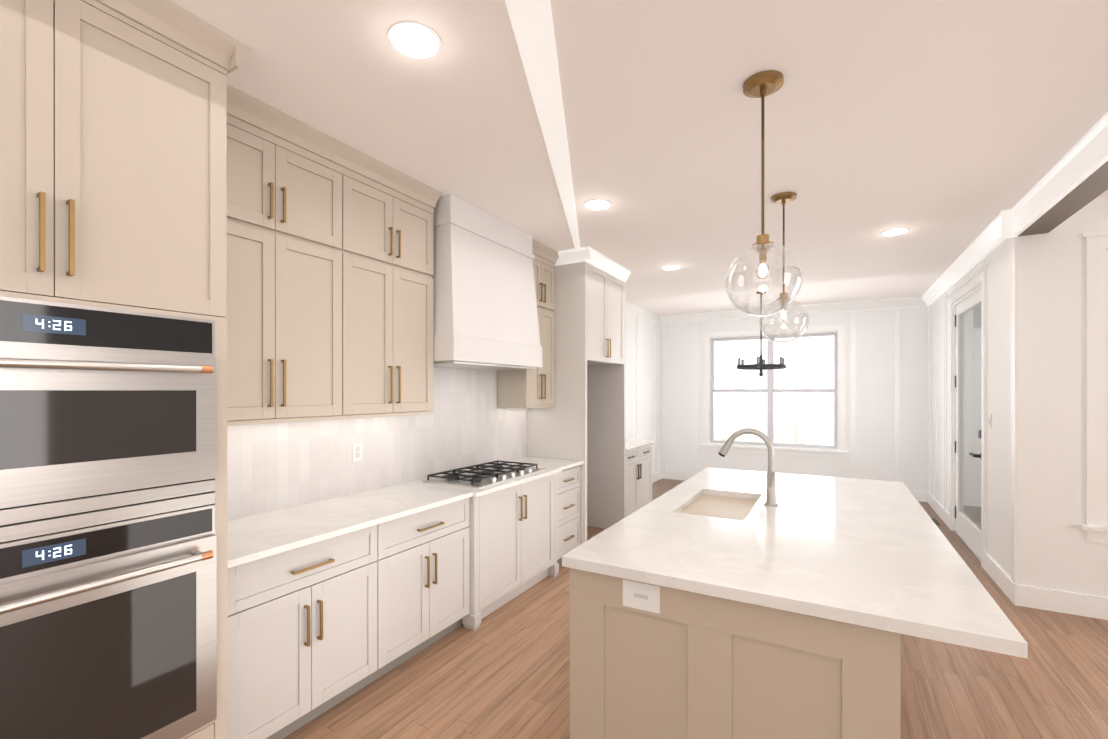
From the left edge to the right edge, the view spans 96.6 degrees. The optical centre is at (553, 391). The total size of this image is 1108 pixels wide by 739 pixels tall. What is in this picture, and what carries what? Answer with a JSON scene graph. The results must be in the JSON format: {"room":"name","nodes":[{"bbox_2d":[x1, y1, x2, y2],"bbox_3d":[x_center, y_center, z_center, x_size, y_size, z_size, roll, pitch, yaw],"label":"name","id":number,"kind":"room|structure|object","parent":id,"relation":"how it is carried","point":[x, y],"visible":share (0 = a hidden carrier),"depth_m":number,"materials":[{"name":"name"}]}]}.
{"room":"kitchen","nodes":[
{"label":"kitchen","id":0,"kind":"room"},
{"bbox_2d":[497,301,660,473],"bbox_3d":[-0.699,0.115,4.364,0.120,2.920,10.740,0,0,29],"label":"wall","id":1,"kind":"structure","parent":0,"point":[647,319],"depth_m":8.12,"materials":[{"name":"white paint"}]},
{"bbox_2d":[225,88,356,423],"bbox_3d":[-1.486,-0.603,2.511,0.328,1.479,0.821,0,0,29],"label":"upper cabinet","id":2,"kind":"object","parent":1,"relation":"attached to","point":[330,298],"depth_m":2.46,"materials":[{"name":"beige paint"}]},
{"bbox_2d":[227,367,526,520],"bbox_3d":[-1.049,0.230,3.608,0.010,0.860,3.160,0,0,29],"label":"backsplash","id":3,"kind":"structure","parent":1,"relation":"attached to","point":[280,466],"depth_m":3.30,"materials":[{"name":"tile"}]},
{"bbox_2d":[352,442,362,461],"bbox_3d":[-1.272,0.395,3.195,0.008,0.120,0.080,0,0,29],"label":"electrical outlet plate","id":4,"kind":"object","parent":3,"relation":"attached to","point":[357,451],"visible":1,"depth_m":3.19,"materials":[{"name":"white plastic"}]},
{"bbox_2d":[357,152,436,415],"bbox_3d":[-1.152,-0.604,3.102,0.328,1.479,0.779,0,0,29],"label":"upper cabinet","id":5,"kind":"object","parent":1,"relation":"attached to","point":[395,282],"depth_m":3.05,"materials":[{"name":"beige paint"}]},
{"bbox_2d":[432,194,541,369],"bbox_3d":[-0.601,-0.765,3.906,0.498,1.157,1.154,0,0,29],"label":"range hood","id":6,"kind":"object","parent":1,"relation":"attached to","point":[485,311],"visible":0.81,"depth_m":3.61,"materials":[{"name":"white paint"}]},
{"bbox_2d":[497,239,558,408],"bbox_3d":[-0.235,-0.595,4.665,0.388,1.499,0.518,0,0,29],"label":"upper cabinet","id":7,"kind":"object","parent":1,"relation":"attached to","point":[525,389],"visible":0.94,"depth_m":4.59,"materials":[{"name":"beige paint"}]},
{"bbox_2d":[652,470,661,482],"bbox_3d":[1.358,1.498,7.866,0.018,0.150,2.300,0,0,29],"label":"baseboard","id":8,"kind":"structure","parent":1,"relation":"attached to","point":[656,476],"depth_m":8.64,"materials":[{"name":"white wood"}]},
{"bbox_2d":[170,0,1107,315],"bbox_3d":[2.923,-1.394,2.318,8.440,0.100,10.740,0,0,29],"label":"ceiling","id":9,"kind":"structure","parent":0,"point":[946,132],"depth_m":2.41,"materials":[{"name":"white paint"}]},
{"bbox_2d":[388,21,441,59],"bbox_3d":[-0.533,-1.340,1.892,0.200,0.007,0.200,0,0,29],"label":"recessed light","id":10,"kind":"object","parent":9,"relation":"in","point":[414,40],"visible":1,"depth_m":1.88,"materials":[{"name":"white plastic"}]},
{"bbox_2d":[505,0,579,248],"bbox_3d":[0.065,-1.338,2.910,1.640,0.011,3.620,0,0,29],"label":"ceiling beam","id":11,"kind":"structure","parent":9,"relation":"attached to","point":[532,23],"depth_m":2.12,"materials":[{"name":"white"}]},
{"bbox_2d":[583,199,610,209],"bbox_3d":[0.312,-1.341,3.551,0.200,0.007,0.200,0,0,29],"label":"recessed light","id":12,"kind":"object","parent":9,"relation":"in","point":[597,204],"visible":1,"depth_m":3.54,"materials":[{"name":"white plastic"}]},
{"bbox_2d":[662,265,680,269],"bbox_3d":[1.276,-1.342,5.361,0.200,0.007,0.200,0,0,29],"label":"recessed light","id":13,"kind":"object","parent":9,"relation":"in","point":[671,267],"visible":0.92,"depth_m":5.34,"materials":[{"name":"white plastic"}]},
{"bbox_2d":[737,291,785,375],"bbox_3d":[2.808,-0.772,6.690,0.626,1.147,0.660,0,0,29],"label":"chandelier","id":14,"kind":"object","parent":9,"relation":"hanging from","point":[760,365],"visible":0.98,"depth_m":6.67,"materials":[{"name":"black metal"}]},
{"bbox_2d":[725,70,802,315],"bbox_3d":[0.908,-0.835,2.147,0.312,1.015,0.312,0,0,29],"label":"pendant light","id":15,"kind":"object","parent":9,"relation":"hanging from","point":[762,84],"visible":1,"depth_m":2.13,"materials":[{"name":"clear glass"}]},
{"bbox_2d":[759,192,808,343],"bbox_3d":[1.585,-0.836,3.407,0.312,1.015,0.312,0,0,29],"label":"pendant light","id":16,"kind":"object","parent":9,"relation":"hanging from","point":[783,198],"visible":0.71,"depth_m":3.40,"materials":[{"name":"clear glass"}]},
{"bbox_2d":[881,228,908,235],"bbox_3d":[2.873,-1.341,4.161,0.200,0.007,0.200,0,0,29],"label":"recessed light","id":17,"kind":"object","parent":9,"relation":"in","point":[895,231],"visible":0.94,"depth_m":4.14,"materials":[{"name":"white plastic"}]},
{"bbox_2d":[283,479,1107,738],"bbox_3d":[2.923,1.616,2.320,8.440,0.080,10.740,0,0,29],"label":"floor","id":18,"kind":"structure","parent":0,"point":[502,672],"depth_m":2.66,"materials":[{"name":"brown wood"}]},
{"bbox_2d":[0,0,251,738],"bbox_3d":[-1.734,0.117,1.651,0.742,2.919,1.038,0,0,29],"label":"tall cabinet","id":19,"kind":"object","parent":18,"relation":"on","point":[113,411],"visible":1,"depth_m":1.60,"materials":[{"name":"beige paint"}]},
{"bbox_2d":[228,519,395,738],"bbox_3d":[-1.348,1.133,2.435,0.642,0.884,0.821,0,0,29],"label":"base cabinet","id":20,"kind":"object","parent":18,"relation":"on","point":[316,629],"depth_m":2.26,"materials":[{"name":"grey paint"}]},
{"bbox_2d":[396,495,483,666],"bbox_3d":[-0.992,1.133,3.066,0.642,0.884,0.871,0,0,29],"label":"base cabinet","id":21,"kind":"object","parent":18,"relation":"on","point":[440,550],"depth_m":3.01,"materials":[{"name":"grey paint"}]},
{"bbox_2d":[484,472,559,616],"bbox_3d":[-0.542,1.133,3.863,0.642,0.884,1.182,0,0,29],"label":"base cabinet","id":22,"kind":"object","parent":18,"relation":"on","point":[522,521],"depth_m":3.72,"materials":[{"name":"grey paint"}]},
{"bbox_2d":[228,456,583,567],"bbox_3d":[-0.758,0.675,3.445,0.678,0.030,3.160,0,0,29],"label":"countertop","id":23,"kind":"structure","parent":22,"relation":"on","point":[258,536],"depth_m":2.67,"materials":[{"name":"white stone"}]},
{"bbox_2d":[422,460,546,488],"bbox_3d":[-0.510,0.635,3.856,0.520,0.050,0.910,0,0,29],"label":"gas cooktop","id":24,"kind":"object","parent":23,"relation":"in","point":[483,475],"visible":1,"depth_m":3.70,"materials":[{"name":"silver metal"}]},
{"bbox_2d":[560,465,579,562],"bbox_3d":[-0.137,1.132,4.581,0.642,0.884,0.570,0,0,29],"label":"base cabinet","id":25,"kind":"object","parent":18,"relation":"on","point":[570,477],"depth_m":4.51,"materials":[{"name":"grey paint"}]},
{"bbox_2d":[527,246,630,544],"bbox_3d":[0.278,0.115,5.238,0.718,2.919,1.098,0,0,29],"label":"surround","id":26,"kind":"object","parent":18,"relation":"on","point":[584,419],"visible":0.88,"depth_m":4.94,"materials":[{"name":"white wood"}]},
{"bbox_2d":[626,444,651,516],"bbox_3d":[0.783,1.131,6.216,0.638,0.885,1.098,0,0,29],"label":"base cabinet","id":27,"kind":"object","parent":18,"relation":"on","point":[638,478],"visible":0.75,"depth_m":6.09,"materials":[{"name":"white wood"}]},
{"bbox_2d":[626,439,655,451],"bbox_3d":[0.793,0.673,6.222,0.648,0.030,1.118,0,0,29],"label":"countertop","id":28,"kind":"structure","parent":27,"relation":"on","point":[632,444],"depth_m":6.21,"materials":[{"name":"white stone"}]},
{"bbox_2d":[569,567,900,738],"bbox_3d":[1.171,1.138,2.842,1.105,0.876,2.552,0,0,29],"label":"kitchen island","id":29,"kind":"object","parent":18,"relation":"on","point":[712,603],"depth_m":1.72,"materials":[{"name":"beige paint"}]},
{"bbox_2d":[562,507,1027,658],"bbox_3d":[0.865,0.681,2.040,1.390,0.040,0.930,0,0,29],"label":"island countertop","id":30,"kind":"structure","parent":29,"relation":"on","point":[911,587],"depth_m":1.82,"materials":[{"name":"white stone"}]},
{"bbox_2d":[682,491,757,518],"bbox_3d":[0.988,0.798,2.929,0.394,0.219,0.764,0,0,29],"label":"sink","id":31,"kind":"object","parent":30,"relation":"in","point":[724,506],"depth_m":3.02,"materials":[{"name":"beige ceramic"}]},
{"bbox_2d":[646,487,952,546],"bbox_3d":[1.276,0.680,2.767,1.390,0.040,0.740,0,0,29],"label":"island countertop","id":32,"kind":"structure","parent":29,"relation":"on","point":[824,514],"depth_m":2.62,"materials":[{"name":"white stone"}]},
{"bbox_2d":[718,428,777,506],"bbox_3d":[1.138,0.440,2.910,0.332,0.441,0.098,0,0,29],"label":"gooseneck faucet","id":33,"kind":"object","parent":32,"relation":"on","point":[771,484],"visible":1,"depth_m":2.85,"materials":[{"name":"silver metal"}]},
{"bbox_2d":[931,518,940,525],"bbox_3d":[4.564,1.571,5.958,0.120,0.005,0.350,0,0,29],"label":"floor vent","id":34,"kind":"object","parent":18,"relation":"in","point":[935,521],"visible":0.38,"depth_m":5.94,"materials":[{"name":"brown metal"}]},
{"bbox_2d":[661,300,928,491],"bbox_3d":[3.732,0.112,7.972,4.050,2.920,0.140,0,0,29],"label":"wall","id":35,"kind":"structure","parent":0,"point":[874,395],"depth_m":7.38,"materials":[{"name":"white paint"}]},
{"bbox_2d":[701,322,847,458],"bbox_3d":[3.530,-0.008,8.050,2.180,2.080,0.198,0,0,29],"label":"double window","id":36,"kind":"structure","parent":35,"relation":"in","point":[710,337],"depth_m":7.99,"materials":[{"name":"white"}]},
{"bbox_2d":[659,296,921,324],"bbox_3d":[3.559,-1.267,7.927,3.788,0.159,0.104,0,0,29],"label":"crown molding","id":37,"kind":"structure","parent":35,"relation":"attached to","point":[911,302],"depth_m":7.64,"materials":[{"name":"white wood"}]},
{"bbox_2d":[662,470,925,501],"bbox_3d":[3.618,1.497,7.944,3.878,0.150,0.019,0,0,29],"label":"baseboard","id":38,"kind":"structure","parent":35,"relation":"attached to","point":[920,496],"depth_m":8.68,"materials":[{"name":"white wood"}]},
{"bbox_2d":[636,237,1016,583],"bbox_3d":[2.674,0.118,6.271,3.878,2.610,3.859,0,0,29],"label":"trim","id":39,"kind":"structure","parent":35,"relation":"attached to","point":[897,403],"depth_m":7.15,"materials":[{"name":"white wood"}]},
{"bbox_2d":[930,233,1048,588],"bbox_3d":[4.438,0.114,5.276,0.170,2.920,3.860,0,0,29],"label":"wall","id":40,"kind":"structure","parent":0,"point":[1032,410],"depth_m":3.63,"materials":[{"name":"white paint"}]},
{"bbox_2d":[926,491,948,526],"bbox_3d":[4.914,1.499,6.313,0.018,0.150,1.510,0,0,29],"label":"baseboard","id":41,"kind":"structure","parent":40,"relation":"attached to","point":[936,506],"depth_m":6.24,"materials":[{"name":"white wood"}]},
{"bbox_2d":[954,289,980,561],"bbox_3d":[4.232,0.311,4.982,0.219,2.526,1.266,0,0,29],"label":"door","id":42,"kind":"structure","parent":40,"relation":"in","point":[968,421],"depth_m":5.05,"materials":[{"name":"white wood"}]},
{"bbox_2d":[948,265,986,568],"bbox_3d":[4.240,0.234,4.963,0.203,2.680,1.520,0,0,29],"label":"door frame","id":43,"kind":"structure","parent":40,"relation":"attached to","point":[968,285],"depth_m":4.71,"materials":[{"name":"white wood"}]},
{"bbox_2d":[988,414,991,427],"bbox_3d":[3.753,0.255,4.250,0.010,0.120,0.080,0,0,29],"label":"switch plate","id":44,"kind":"object","parent":40,"relation":"attached to","point":[989,420],"visible":1,"depth_m":4.22,"materials":[{"name":"white plastic"}]},
{"bbox_2d":[984,553,1011,601],"bbox_3d":[3.608,1.500,4.001,0.018,0.150,0.800,0,0,29],"label":"baseboard","id":45,"kind":"structure","parent":40,"relation":"attached to","point":[1000,577],"depth_m":3.98,"materials":[{"name":"white wood"}]},
{"bbox_2d":[922,112,1107,306],"bbox_3d":[2.694,-1.239,2.452,0.089,0.208,10.488,0,0,29],"label":"crown molding","id":46,"kind":"structure","parent":40,"relation":"attached to","point":[1083,158],"depth_m":3.22,"materials":[{"name":"white wood"}]},
{"bbox_2d":[1018,161,1107,235],"bbox_3d":[1.857,-1.240,0.704,0.170,0.206,6.640,0,0,29],"label":"header beam","id":47,"kind":"structure","parent":0,"point":[1090,188],"depth_m":2.98,"materials":[{"name":"white paint"}]},
{"bbox_2d":[1049,196,1107,597],"bbox_3d":[5.407,0.116,2.599,4.150,2.920,0.150,0,0,29],"label":"wall","id":48,"kind":"structure","parent":0,"point":[1078,563],"depth_m":3.50,"materials":[{"name":"white paint"}]},
{"bbox_2d":[1012,582,1107,619],"bbox_3d":[5.282,1.501,2.572,4.338,0.150,0.019,0,0,29],"label":"baseboard","id":49,"kind":"structure","parent":48,"relation":"attached to","point":[1085,605],"depth_m":3.51,"materials":[{"name":"white wood"}]},
{"bbox_2d":[1080,230,1107,544],"bbox_3d":[4.447,-0.025,3.105,1.660,2.160,0.208,0,0,29],"label":"room window","id":50,"kind":"structure","parent":48,"relation":"in","point":[1095,527],"depth_m":3.42,"materials":[{"name":"white wood"}]},
{"label":"outside","id":51,"kind":"structure","parent":0,"visible":0},
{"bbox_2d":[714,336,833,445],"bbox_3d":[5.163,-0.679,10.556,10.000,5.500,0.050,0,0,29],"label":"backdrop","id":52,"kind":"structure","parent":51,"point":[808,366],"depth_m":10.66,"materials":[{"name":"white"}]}
]}

